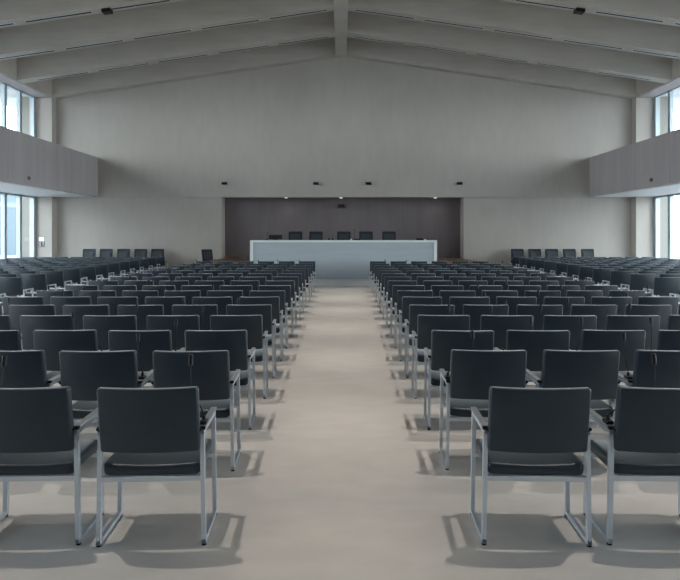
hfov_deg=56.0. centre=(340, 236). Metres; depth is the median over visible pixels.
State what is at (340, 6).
ridge beam
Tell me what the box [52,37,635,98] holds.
ceiling beam
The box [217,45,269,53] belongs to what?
ceiling light slot
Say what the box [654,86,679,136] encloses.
window
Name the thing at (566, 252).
chair
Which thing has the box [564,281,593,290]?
armchair
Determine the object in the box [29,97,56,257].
pilaster
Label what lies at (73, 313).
gooseneck microphone
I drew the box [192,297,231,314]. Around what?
armchair
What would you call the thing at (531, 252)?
chair
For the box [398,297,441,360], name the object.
armchair
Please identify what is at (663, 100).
column
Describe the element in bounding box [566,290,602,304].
armchair
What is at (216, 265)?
armchair
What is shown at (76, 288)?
armchair
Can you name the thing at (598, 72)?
ceiling light slot
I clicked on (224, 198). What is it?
wall
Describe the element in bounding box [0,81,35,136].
window
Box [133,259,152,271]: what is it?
armchair
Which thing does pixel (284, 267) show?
armchair
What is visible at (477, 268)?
armchair
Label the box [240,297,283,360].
armchair
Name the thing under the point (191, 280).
armchair
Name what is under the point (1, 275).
armchair
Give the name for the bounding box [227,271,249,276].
armchair
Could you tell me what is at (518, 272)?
armchair
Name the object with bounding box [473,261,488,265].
armchair
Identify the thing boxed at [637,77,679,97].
ceiling
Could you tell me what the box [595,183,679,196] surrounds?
ceiling
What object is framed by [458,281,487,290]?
armchair
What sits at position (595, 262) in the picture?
armchair
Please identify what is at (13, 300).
armchair
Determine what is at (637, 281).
armchair
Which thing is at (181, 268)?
armchair
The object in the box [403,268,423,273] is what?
armchair
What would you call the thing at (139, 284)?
armchair
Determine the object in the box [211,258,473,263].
floor
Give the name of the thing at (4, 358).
gooseneck microphone
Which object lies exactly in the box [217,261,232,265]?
armchair
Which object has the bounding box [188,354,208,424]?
gooseneck microphone
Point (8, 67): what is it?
wall
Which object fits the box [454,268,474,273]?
armchair
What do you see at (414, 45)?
ceiling light slot
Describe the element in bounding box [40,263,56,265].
armchair
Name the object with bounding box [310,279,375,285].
step
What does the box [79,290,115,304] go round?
armchair
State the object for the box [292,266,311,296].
armchair
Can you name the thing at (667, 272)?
armchair
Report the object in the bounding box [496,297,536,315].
armchair
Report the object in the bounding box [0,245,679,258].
ground
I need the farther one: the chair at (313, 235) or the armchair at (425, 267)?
the chair at (313, 235)
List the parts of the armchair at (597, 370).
frame, armrest, backrest, seat, seat rail, frame, link plate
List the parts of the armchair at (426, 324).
frame, seat, backrest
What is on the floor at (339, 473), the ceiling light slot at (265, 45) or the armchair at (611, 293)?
the armchair at (611, 293)
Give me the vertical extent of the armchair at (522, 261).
0.830 m
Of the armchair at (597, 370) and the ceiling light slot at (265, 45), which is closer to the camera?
the armchair at (597, 370)
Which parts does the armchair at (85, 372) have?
seat, seat rail, backrest, frame, armrest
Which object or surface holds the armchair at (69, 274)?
on the floor at (339, 473)
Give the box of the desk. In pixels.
[250,240,436,278]
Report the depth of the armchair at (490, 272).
14.55 m
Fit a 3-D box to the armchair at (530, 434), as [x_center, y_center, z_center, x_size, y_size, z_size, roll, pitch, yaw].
[1.067,1.187,3.472,0.656,0.841,0.533,0,0,2]
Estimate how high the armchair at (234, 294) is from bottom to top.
0.841 m
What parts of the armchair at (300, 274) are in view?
backrest, frame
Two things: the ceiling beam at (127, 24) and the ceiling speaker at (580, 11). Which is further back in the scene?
the ceiling beam at (127, 24)
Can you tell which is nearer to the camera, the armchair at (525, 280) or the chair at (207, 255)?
the armchair at (525, 280)
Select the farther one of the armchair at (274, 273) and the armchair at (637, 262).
the armchair at (637, 262)
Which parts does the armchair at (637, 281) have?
frame, backrest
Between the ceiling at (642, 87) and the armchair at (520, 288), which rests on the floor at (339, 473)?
the armchair at (520, 288)
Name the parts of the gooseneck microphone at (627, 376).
stem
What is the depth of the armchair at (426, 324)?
6.27 m
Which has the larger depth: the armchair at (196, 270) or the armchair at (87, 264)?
the armchair at (87, 264)
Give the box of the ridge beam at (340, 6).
[334,0,347,57]
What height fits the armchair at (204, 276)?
0.830 m
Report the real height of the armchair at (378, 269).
0.830 m
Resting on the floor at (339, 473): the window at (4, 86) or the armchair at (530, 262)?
the armchair at (530, 262)
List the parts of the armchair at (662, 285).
backrest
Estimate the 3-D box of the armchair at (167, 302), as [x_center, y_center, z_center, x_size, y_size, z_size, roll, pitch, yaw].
[-2.265,1.187,8.415,0.567,0.841,0.533,0,0,-3]
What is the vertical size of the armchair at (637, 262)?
0.830 m
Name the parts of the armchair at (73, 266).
backrest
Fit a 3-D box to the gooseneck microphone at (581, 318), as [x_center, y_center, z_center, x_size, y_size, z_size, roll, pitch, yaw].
[2.009,0.832,5.400,0.081,0.305,0.080,0,0,0]
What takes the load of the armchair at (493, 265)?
on the floor at (339, 473)
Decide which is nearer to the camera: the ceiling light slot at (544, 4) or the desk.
the ceiling light slot at (544, 4)
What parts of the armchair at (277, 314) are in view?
backrest, seat, frame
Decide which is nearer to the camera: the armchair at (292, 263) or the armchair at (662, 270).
the armchair at (662, 270)
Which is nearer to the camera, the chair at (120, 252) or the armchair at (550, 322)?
the armchair at (550, 322)
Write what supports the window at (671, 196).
in the wall
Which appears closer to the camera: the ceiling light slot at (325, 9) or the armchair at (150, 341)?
the armchair at (150, 341)
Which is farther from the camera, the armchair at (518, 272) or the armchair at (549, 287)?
the armchair at (518, 272)
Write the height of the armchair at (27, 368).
0.841 m
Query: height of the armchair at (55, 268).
0.830 m
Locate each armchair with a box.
[0,263,14,266]
[0,274,26,296]
[0,277,33,302]
[0,315,24,350]
[0,330,21,350]
[0,350,60,387]
[0,386,103,545]
[1,264,18,270]
[2,297,43,314]
[4,266,24,270]
[7,269,28,273]
[8,305,55,332]
[12,271,39,296]
[14,261,30,264]
[18,263,35,265]
[20,315,74,350]
[21,274,56,296]
[23,264,41,268]
[28,266,48,270]
[33,269,58,287]
[33,330,108,382]
[34,261,50,264]
[37,291,73,304]
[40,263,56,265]
[40,271,71,290]
[50,297,91,314]
[51,350,153,430]
[52,266,75,287]
[54,261,70,264]
[58,269,87,287]
[60,263,77,265]
[63,305,109,329]
[65,285,98,296]
[67,265,89,280]
[74,261,90,264]
[76,266,102,284]
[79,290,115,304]
[79,386,216,547]
[82,263,100,277]
[83,315,136,350]
[88,281,117,290]
[89,265,113,280]
[93,261,114,275]
[97,297,137,315]
[102,263,124,277]
[104,285,136,296]
[108,330,184,387]
[110,277,136,284]
[113,261,134,276]
[117,305,163,330]
[122,290,158,304]
[124,260,143,273]
[124,281,153,290]
[128,273,152,280]
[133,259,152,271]
[142,258,159,270]
[142,277,168,284]
[142,285,174,296]
[143,350,240,470]
[144,271,166,276]
[145,297,185,315]
[146,315,199,350]
[151,257,167,268]
[158,268,178,273]
[158,273,182,280]
[159,281,188,290]
[164,291,200,304]
[171,266,190,270]
[172,271,193,276]
[172,305,217,329]
[175,277,201,284]
[181,285,213,296]
[183,264,200,267]
[184,268,204,273]
[185,330,255,429]
[188,273,212,280]
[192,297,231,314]
[195,266,214,270]
[195,281,223,290]
[196,261,212,265]
[199,271,221,276]
[205,264,222,267]
[207,277,233,284]
[207,290,242,304]
[210,268,230,273]
[210,315,267,398]
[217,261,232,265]
[218,273,241,280]
[219,266,238,270]
[220,285,251,296]
[226,305,276,377]
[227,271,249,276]
[228,263,245,267]
[230,281,259,290]
[236,268,256,273]
[237,261,253,265]
[240,277,265,284]
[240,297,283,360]
[243,266,262,270]
[248,273,271,280]
[249,291,287,348]
[250,264,267,267]
[255,271,276,276]
[258,261,273,265]
[258,285,292,336]
[262,268,282,276]
[266,281,296,326]
[267,266,286,270]
[272,277,300,318]
[273,264,289,270]
[278,273,303,312]
[279,261,294,267]
[283,271,305,306]
[288,268,309,301]
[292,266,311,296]
[295,264,313,291]
[299,261,315,286]
[369,261,385,286]
[371,264,389,291]
[373,266,393,296]
[376,268,397,301]
[377,271,400,306]
[380,273,405,312]
[383,277,410,318]
[386,281,416,326]
[390,261,406,265]
[390,285,424,336]
[394,264,411,267]
[394,290,432,347]
[398,266,417,273]
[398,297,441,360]
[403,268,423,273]
[404,305,454,377]
[406,271,428,276]
[411,261,426,265]
[411,273,435,280]
[411,315,469,398]
[417,264,433,267]
[417,277,443,284]
[422,266,441,270]
[423,281,451,290]
[423,330,493,429]
[429,268,449,273]
[431,285,463,296]
[432,261,447,265]
[434,271,456,276]
[439,264,456,267]
[439,290,475,304]
[439,349,536,469]
[441,273,465,280]
[446,266,465,270]
[449,277,475,285]
[449,297,489,314]
[452,261,467,265]
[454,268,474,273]
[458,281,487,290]
[461,264,478,267]
[462,271,484,276]
[463,305,508,330]
[470,285,501,296]
[470,386,608,547]
[471,266,489,270]
[471,273,495,280]
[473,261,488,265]
[480,268,500,273]
[480,315,533,349]
[482,277,507,285]
[482,290,517,304]
[484,263,500,267]
[489,271,511,276]
[494,281,522,290]
[494,330,569,384]
[495,266,513,270]
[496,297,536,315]
[501,273,525,280]
[506,268,526,273]
[508,285,540,296]
[509,257,525,267]
[514,277,540,284]
[516,258,533,269]
[517,271,539,276]
[517,305,562,330]
[523,259,541,271]
[524,291,560,304]
[526,350,627,427]
[529,281,558,290]
[530,273,554,280]
[531,260,550,273]
[539,261,560,275]
[543,315,596,350]
[544,297,584,315]
[546,277,572,285]
[547,285,579,296]
[550,263,572,276]
[559,261,580,275]
[561,265,585,280]
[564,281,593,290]
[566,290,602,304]
[569,330,645,381]
[570,305,616,329]
[573,266,598,283]
[574,263,593,277]
[583,386,679,545]
[584,261,599,264]
[585,268,613,284]
[585,285,617,296]
[587,264,607,280]
[591,297,631,314]
[598,263,614,265]
[599,266,621,283]
[602,271,633,290]
[604,261,619,264]
[605,315,659,349]
[607,350,679,407]
[608,290,644,304]
[612,264,629,268]
[618,263,635,265]
[618,269,639,287]
[620,274,655,296]
[623,261,639,264]
[625,305,671,329]
[626,266,646,270]
[633,271,660,292]
[634,264,651,268]
[637,297,678,314]
[640,263,656,265]
[643,261,659,264]
[643,277,679,302]
[644,269,665,296]
[650,274,679,296]
[651,266,670,273]
[656,271,679,296]
[656,330,679,350]
[660,263,677,265]
[663,261,679,265]
[667,315,679,329]
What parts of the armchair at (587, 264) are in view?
backrest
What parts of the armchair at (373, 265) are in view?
backrest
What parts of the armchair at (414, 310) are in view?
frame, seat, backrest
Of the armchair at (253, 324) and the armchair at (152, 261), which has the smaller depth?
the armchair at (253, 324)
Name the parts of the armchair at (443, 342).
frame, armrest, seat, seat rail, backrest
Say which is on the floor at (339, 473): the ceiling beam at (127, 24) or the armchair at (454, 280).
the armchair at (454, 280)
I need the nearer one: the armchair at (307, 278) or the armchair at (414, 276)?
the armchair at (414, 276)
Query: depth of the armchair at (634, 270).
15.52 m
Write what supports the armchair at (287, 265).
on the floor at (339, 473)
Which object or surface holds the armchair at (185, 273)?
on the floor at (339, 473)
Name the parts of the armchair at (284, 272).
backrest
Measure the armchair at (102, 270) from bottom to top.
0.830 m
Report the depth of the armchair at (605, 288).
10.11 m
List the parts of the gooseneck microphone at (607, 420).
stem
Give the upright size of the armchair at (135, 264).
0.830 m
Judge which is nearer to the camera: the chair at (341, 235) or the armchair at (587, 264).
the armchair at (587, 264)
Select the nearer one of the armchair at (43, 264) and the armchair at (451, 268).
the armchair at (451, 268)
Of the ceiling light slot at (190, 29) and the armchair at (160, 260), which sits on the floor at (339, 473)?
the armchair at (160, 260)
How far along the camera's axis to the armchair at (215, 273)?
14.55 m
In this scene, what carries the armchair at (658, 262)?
on the floor at (339, 473)
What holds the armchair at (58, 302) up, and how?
on the floor at (339, 473)
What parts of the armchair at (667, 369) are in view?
frame, armrest, backrest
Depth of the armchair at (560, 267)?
18.90 m
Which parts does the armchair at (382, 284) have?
frame, backrest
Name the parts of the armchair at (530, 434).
frame, armrest, seat, seat rail, backrest, frame, link plate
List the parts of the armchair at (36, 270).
backrest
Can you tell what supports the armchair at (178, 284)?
on the floor at (339, 473)
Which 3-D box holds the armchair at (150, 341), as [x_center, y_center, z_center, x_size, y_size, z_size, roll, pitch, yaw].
[-1.688,1.187,5.465,0.624,0.841,0.533,0,0,-2]
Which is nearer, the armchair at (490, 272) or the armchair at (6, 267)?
the armchair at (490, 272)
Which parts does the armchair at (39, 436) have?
frame, seat rail, backrest, seat, armrest, frame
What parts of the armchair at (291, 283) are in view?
backrest, frame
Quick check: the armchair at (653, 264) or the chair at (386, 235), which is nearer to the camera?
the armchair at (653, 264)
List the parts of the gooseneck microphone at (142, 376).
stem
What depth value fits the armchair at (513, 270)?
15.68 m
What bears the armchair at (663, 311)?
on the floor at (339, 473)
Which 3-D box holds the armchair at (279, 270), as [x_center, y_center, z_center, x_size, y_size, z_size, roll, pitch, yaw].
[-1.696,1.181,15.926,0.564,0.830,0.533,0,0,-2]
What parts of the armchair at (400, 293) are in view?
frame, backrest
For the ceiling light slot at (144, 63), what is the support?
attached to the ceiling beam at (411, 33)
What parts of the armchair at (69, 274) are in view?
backrest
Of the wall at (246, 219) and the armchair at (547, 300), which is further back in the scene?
the wall at (246, 219)
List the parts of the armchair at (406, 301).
frame, backrest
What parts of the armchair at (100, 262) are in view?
backrest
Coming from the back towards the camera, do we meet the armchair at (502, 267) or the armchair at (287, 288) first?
the armchair at (502, 267)
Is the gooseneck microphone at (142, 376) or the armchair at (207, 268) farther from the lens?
the armchair at (207, 268)
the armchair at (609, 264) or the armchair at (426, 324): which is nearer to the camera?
the armchair at (426, 324)
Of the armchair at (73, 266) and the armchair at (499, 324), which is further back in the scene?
the armchair at (73, 266)
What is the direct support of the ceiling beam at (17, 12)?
attached to the ceiling
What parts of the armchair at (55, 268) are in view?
backrest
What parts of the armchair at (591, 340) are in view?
backrest, seat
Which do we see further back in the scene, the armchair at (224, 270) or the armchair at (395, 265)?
the armchair at (395, 265)
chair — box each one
[82,249,95,257]
[99,249,112,257]
[117,249,129,257]
[134,249,146,257]
[151,249,163,266]
[201,249,212,260]
[289,231,301,239]
[309,231,322,239]
[337,231,350,239]
[359,231,372,239]
[382,231,395,239]
[511,249,523,266]
[528,249,540,256]
[545,249,557,256]
[563,249,575,257]
[581,249,593,257]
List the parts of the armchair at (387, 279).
frame, backrest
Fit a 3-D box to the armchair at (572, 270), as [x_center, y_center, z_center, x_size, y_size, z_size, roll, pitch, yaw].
[6.555,1.181,18.004,0.564,0.830,0.533,0,0,0]
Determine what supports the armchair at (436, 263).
on the floor at (339, 473)
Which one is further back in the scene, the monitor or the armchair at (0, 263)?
the monitor
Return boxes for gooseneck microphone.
[1,356,6,387]
[71,312,102,350]
[136,333,146,378]
[174,319,177,350]
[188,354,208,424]
[444,331,473,378]
[502,317,532,349]
[576,317,582,349]
[602,354,656,424]
[622,333,632,378]
[649,317,652,349]
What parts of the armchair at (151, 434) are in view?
link plate, frame, backrest, seat rail, seat, frame, armrest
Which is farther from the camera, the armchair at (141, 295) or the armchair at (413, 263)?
the armchair at (413, 263)
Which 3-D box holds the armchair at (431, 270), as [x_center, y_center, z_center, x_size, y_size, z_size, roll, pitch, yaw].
[2.421,1.181,15.944,0.564,0.830,0.533,0,0,3]
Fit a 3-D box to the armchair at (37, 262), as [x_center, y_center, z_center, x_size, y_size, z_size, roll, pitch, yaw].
[-9.359,1.181,20.270,0.564,0.830,0.533,0,0,0]
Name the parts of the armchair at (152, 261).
backrest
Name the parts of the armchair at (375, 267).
backrest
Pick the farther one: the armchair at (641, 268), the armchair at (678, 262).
the armchair at (678, 262)
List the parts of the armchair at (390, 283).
frame, backrest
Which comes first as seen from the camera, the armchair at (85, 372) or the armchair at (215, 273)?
the armchair at (85, 372)
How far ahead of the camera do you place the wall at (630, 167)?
22.35 m
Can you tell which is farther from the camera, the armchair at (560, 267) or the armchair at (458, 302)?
the armchair at (560, 267)
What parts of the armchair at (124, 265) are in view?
backrest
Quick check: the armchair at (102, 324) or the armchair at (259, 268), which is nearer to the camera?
the armchair at (102, 324)
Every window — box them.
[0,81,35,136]
[0,192,35,258]
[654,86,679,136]
[654,193,679,258]
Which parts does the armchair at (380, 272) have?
frame, backrest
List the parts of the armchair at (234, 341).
backrest, seat rail, seat, frame, armrest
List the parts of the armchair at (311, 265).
backrest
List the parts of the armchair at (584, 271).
backrest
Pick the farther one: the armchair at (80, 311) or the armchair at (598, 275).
the armchair at (598, 275)
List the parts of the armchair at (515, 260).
backrest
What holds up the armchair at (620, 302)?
on the floor at (339, 473)
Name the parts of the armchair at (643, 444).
frame, armrest, seat, seat rail, backrest, frame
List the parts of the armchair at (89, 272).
backrest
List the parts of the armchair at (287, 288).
backrest, frame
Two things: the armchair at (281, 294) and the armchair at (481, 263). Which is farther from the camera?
the armchair at (481, 263)
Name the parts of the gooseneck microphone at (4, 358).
stem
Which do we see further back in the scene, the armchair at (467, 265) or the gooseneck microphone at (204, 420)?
the armchair at (467, 265)
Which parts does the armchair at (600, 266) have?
backrest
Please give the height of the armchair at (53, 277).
0.830 m
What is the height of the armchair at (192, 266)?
0.830 m
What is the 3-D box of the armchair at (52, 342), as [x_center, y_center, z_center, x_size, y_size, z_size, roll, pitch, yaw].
[-2.313,1.187,5.487,0.624,0.841,0.533,0,0,-2]
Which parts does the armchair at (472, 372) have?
frame, armrest, seat, seat rail, backrest, link plate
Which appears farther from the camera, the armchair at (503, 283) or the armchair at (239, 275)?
the armchair at (239, 275)
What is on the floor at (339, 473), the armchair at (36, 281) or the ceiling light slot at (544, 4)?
the armchair at (36, 281)
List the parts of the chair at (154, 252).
backrest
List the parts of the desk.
panel, panel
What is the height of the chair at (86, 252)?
1.120 m
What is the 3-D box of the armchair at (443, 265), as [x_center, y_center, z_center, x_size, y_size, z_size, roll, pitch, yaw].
[3.097,1.181,18.683,0.564,0.830,0.533,0,0,3]
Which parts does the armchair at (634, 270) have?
backrest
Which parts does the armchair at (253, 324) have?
backrest, seat, frame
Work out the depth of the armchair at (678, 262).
20.02 m
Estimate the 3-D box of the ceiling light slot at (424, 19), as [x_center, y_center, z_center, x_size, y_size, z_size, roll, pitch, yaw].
[3.712,-6.993,21.030,1.986,0.307,0.124,0,0,0]
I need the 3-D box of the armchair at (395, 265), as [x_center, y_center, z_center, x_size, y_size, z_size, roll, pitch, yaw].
[1.803,1.181,18.674,0.564,0.830,0.533,0,0,2]
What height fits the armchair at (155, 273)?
0.830 m
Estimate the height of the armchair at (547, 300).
0.841 m
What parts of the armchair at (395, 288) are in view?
frame, backrest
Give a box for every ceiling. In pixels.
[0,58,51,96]
[0,73,50,97]
[0,181,92,196]
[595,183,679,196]
[636,58,679,96]
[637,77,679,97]
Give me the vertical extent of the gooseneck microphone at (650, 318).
0.305 m
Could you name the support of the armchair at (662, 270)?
on the floor at (339, 473)
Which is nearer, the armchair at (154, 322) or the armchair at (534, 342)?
the armchair at (534, 342)
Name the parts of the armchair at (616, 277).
backrest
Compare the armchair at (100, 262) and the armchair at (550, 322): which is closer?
the armchair at (550, 322)
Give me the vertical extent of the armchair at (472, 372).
0.841 m
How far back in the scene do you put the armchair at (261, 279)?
12.29 m
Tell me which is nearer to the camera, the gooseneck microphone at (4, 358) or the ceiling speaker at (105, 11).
the gooseneck microphone at (4, 358)
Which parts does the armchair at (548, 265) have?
backrest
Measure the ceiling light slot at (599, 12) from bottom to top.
0.307 m
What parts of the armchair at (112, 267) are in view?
backrest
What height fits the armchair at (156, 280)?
0.830 m
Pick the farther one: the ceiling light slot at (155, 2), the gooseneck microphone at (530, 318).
the ceiling light slot at (155, 2)
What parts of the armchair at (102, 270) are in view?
backrest, seat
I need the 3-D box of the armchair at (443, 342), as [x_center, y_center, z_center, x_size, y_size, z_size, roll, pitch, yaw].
[1.036,1.187,5.463,0.624,0.841,0.533,0,0,2]
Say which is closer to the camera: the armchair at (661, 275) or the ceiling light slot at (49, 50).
the armchair at (661, 275)
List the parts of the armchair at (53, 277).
backrest, seat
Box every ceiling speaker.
[101,7,112,14]
[573,7,584,14]
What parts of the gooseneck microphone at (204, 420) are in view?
stem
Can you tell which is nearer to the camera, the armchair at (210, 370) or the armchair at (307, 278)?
the armchair at (210, 370)
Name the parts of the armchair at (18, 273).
backrest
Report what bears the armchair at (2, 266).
on the floor at (339, 473)
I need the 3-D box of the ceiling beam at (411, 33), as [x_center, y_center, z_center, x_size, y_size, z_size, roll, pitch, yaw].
[0.155,-7.223,23.760,25.970,2.920,0.520,0,0,0]
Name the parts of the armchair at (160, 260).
backrest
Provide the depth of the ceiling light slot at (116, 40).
21.02 m
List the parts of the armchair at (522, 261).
backrest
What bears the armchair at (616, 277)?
on the floor at (339, 473)
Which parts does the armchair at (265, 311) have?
backrest, seat, frame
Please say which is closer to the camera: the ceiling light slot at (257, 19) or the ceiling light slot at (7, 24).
the ceiling light slot at (7, 24)
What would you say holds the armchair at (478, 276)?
on the floor at (339, 473)
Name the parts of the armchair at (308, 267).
backrest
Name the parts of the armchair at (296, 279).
backrest, frame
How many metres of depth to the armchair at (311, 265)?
18.47 m
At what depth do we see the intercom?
26.31 m
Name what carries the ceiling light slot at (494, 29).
attached to the ceiling beam at (127, 24)
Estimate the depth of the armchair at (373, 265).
18.48 m
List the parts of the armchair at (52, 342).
seat, backrest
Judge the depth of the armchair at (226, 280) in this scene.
12.30 m
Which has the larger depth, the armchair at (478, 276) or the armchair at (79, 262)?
the armchair at (79, 262)
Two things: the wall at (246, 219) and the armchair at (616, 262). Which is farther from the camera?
the wall at (246, 219)
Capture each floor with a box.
[0,286,679,579]
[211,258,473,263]
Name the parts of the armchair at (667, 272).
backrest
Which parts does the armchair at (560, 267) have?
backrest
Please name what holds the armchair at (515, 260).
on the floor at (339, 473)
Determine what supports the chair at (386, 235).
on the floor at (234, 260)
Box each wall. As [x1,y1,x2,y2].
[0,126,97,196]
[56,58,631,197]
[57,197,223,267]
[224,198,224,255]
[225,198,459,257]
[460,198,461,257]
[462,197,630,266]
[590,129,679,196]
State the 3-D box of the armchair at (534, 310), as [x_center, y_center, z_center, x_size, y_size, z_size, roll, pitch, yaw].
[2.259,1.187,7.443,0.567,0.841,0.533,0,0,3]
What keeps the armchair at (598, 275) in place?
on the floor at (339, 473)
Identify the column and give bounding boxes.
[22,97,28,256]
[660,97,667,257]
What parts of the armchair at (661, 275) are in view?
backrest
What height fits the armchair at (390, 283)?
0.830 m
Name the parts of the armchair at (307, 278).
backrest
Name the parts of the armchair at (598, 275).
backrest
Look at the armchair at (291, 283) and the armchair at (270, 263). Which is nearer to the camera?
the armchair at (291, 283)
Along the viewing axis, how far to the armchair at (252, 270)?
15.68 m
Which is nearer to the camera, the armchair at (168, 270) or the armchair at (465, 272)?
the armchair at (465, 272)
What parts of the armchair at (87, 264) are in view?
backrest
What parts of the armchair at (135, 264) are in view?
backrest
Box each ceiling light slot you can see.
[0,23,14,26]
[0,50,55,58]
[24,11,92,22]
[36,72,89,79]
[64,40,123,49]
[97,63,149,71]
[111,0,170,9]
[132,29,191,39]
[157,54,209,62]
[201,19,259,28]
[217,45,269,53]
[269,9,327,18]
[277,36,329,44]
[353,36,405,44]
[354,9,414,18]
[414,45,466,53]
[424,19,483,28]
[475,54,528,62]
[493,29,553,38]
[515,0,575,9]
[536,63,589,71]
[562,39,623,49]
[594,11,664,22]
[598,72,651,80]
[632,50,679,57]
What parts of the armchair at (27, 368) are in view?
frame, armrest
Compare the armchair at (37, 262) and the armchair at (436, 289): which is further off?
the armchair at (37, 262)
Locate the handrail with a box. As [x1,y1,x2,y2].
[224,253,246,259]
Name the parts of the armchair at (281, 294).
backrest, frame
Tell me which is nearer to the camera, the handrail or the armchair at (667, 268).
the armchair at (667, 268)
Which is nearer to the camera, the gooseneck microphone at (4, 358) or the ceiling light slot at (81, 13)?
the gooseneck microphone at (4, 358)
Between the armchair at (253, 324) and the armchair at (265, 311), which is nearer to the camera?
the armchair at (253, 324)
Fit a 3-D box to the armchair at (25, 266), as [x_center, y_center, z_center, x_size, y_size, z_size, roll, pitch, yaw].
[-8.599,1.181,18.036,0.564,0.830,0.533,0,0,1]
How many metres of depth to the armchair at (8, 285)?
12.15 m
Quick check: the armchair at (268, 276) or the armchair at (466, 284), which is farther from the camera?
the armchair at (268, 276)
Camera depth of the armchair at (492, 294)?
9.11 m
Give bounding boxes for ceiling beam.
[0,0,679,27]
[0,0,679,59]
[17,11,671,82]
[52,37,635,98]
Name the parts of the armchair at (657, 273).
backrest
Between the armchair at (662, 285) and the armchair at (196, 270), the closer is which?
the armchair at (662, 285)
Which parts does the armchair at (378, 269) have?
backrest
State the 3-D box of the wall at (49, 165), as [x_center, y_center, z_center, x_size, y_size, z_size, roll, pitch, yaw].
[-10.240,-2.503,9.375,0.160,1.640,34.750,0,0,0]
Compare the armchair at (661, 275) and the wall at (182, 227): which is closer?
the armchair at (661, 275)
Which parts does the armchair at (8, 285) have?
backrest, frame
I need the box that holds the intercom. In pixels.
[39,237,43,246]
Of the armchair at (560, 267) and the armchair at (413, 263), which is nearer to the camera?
the armchair at (560, 267)
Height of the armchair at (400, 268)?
0.830 m
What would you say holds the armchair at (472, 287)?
on the floor at (339, 473)
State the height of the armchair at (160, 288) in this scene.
0.830 m
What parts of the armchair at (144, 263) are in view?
backrest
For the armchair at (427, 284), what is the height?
0.830 m
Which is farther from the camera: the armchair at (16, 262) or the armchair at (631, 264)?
the armchair at (16, 262)
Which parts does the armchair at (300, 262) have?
backrest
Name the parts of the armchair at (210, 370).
link plate, backrest, seat rail, seat, frame, armrest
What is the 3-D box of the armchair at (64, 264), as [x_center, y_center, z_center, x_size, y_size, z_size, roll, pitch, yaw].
[-8.044,1.181,19.142,0.564,0.830,0.533,0,0,-1]
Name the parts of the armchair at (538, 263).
backrest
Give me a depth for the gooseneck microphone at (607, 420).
3.40 m
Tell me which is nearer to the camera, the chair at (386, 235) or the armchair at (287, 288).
the armchair at (287, 288)
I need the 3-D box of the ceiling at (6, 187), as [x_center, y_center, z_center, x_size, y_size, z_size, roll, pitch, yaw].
[-11.425,-1.838,9.375,2.210,0.350,34.750,0,0,0]
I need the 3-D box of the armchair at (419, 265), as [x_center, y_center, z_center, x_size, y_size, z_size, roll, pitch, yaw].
[2.450,1.181,18.687,0.564,0.830,0.533,0,0,2]
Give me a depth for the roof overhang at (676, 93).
28.39 m
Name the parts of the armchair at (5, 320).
backrest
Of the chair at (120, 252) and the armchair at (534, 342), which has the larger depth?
the chair at (120, 252)
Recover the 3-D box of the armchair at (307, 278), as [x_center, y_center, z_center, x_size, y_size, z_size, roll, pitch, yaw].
[-1.060,1.181,15.943,0.564,0.830,0.533,0,0,-2]
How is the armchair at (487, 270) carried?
on the floor at (339, 473)
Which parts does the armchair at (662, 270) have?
backrest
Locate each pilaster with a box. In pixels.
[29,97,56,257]
[631,97,659,257]
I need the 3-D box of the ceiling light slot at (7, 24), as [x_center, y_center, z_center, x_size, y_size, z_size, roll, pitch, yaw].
[-10.347,-5.993,18.380,1.945,0.307,0.124,0,0,0]
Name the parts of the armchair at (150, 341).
backrest, seat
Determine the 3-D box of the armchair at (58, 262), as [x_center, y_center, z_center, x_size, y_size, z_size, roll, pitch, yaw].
[-8.738,1.181,20.270,0.564,0.830,0.533,0,0,0]
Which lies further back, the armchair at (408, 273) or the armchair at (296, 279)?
the armchair at (408, 273)
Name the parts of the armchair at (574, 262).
backrest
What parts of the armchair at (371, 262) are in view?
backrest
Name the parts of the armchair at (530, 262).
backrest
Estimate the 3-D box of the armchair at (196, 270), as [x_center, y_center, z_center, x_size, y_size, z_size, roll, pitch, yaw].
[-3.604,1.181,15.928,0.564,0.830,0.533,0,0,-2]
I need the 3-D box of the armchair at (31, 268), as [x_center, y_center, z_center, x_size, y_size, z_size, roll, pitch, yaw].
[-7.890,1.181,16.899,0.564,0.830,0.533,0,0,0]
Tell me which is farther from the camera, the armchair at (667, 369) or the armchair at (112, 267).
the armchair at (112, 267)
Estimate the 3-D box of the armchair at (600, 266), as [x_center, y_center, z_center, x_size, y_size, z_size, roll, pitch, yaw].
[7.177,1.181,18.037,0.564,0.830,0.533,0,0,1]
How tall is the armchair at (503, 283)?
0.830 m
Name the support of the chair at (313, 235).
on the floor at (234, 260)
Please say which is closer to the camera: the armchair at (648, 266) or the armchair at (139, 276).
the armchair at (139, 276)
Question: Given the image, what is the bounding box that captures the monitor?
[269,235,281,239]
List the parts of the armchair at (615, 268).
backrest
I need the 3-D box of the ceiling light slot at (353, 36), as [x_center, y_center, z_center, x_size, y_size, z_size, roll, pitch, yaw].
[1.428,-7.326,23.830,1.986,0.307,0.124,0,0,0]
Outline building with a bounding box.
[0,194,15,255]
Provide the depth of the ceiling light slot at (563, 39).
21.03 m
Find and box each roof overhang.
[0,85,26,108]
[663,89,679,107]
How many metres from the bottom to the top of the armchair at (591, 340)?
0.841 m
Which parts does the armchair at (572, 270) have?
backrest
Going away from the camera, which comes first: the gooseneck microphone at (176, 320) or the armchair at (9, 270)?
the gooseneck microphone at (176, 320)
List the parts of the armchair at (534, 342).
seat, backrest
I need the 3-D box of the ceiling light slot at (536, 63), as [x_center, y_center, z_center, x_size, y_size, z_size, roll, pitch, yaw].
[8.280,-6.328,23.830,1.986,0.307,0.124,0,0,0]
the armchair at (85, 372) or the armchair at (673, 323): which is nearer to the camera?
the armchair at (85, 372)
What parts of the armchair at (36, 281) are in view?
seat, backrest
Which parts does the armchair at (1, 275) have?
backrest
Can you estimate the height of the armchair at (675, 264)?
0.830 m

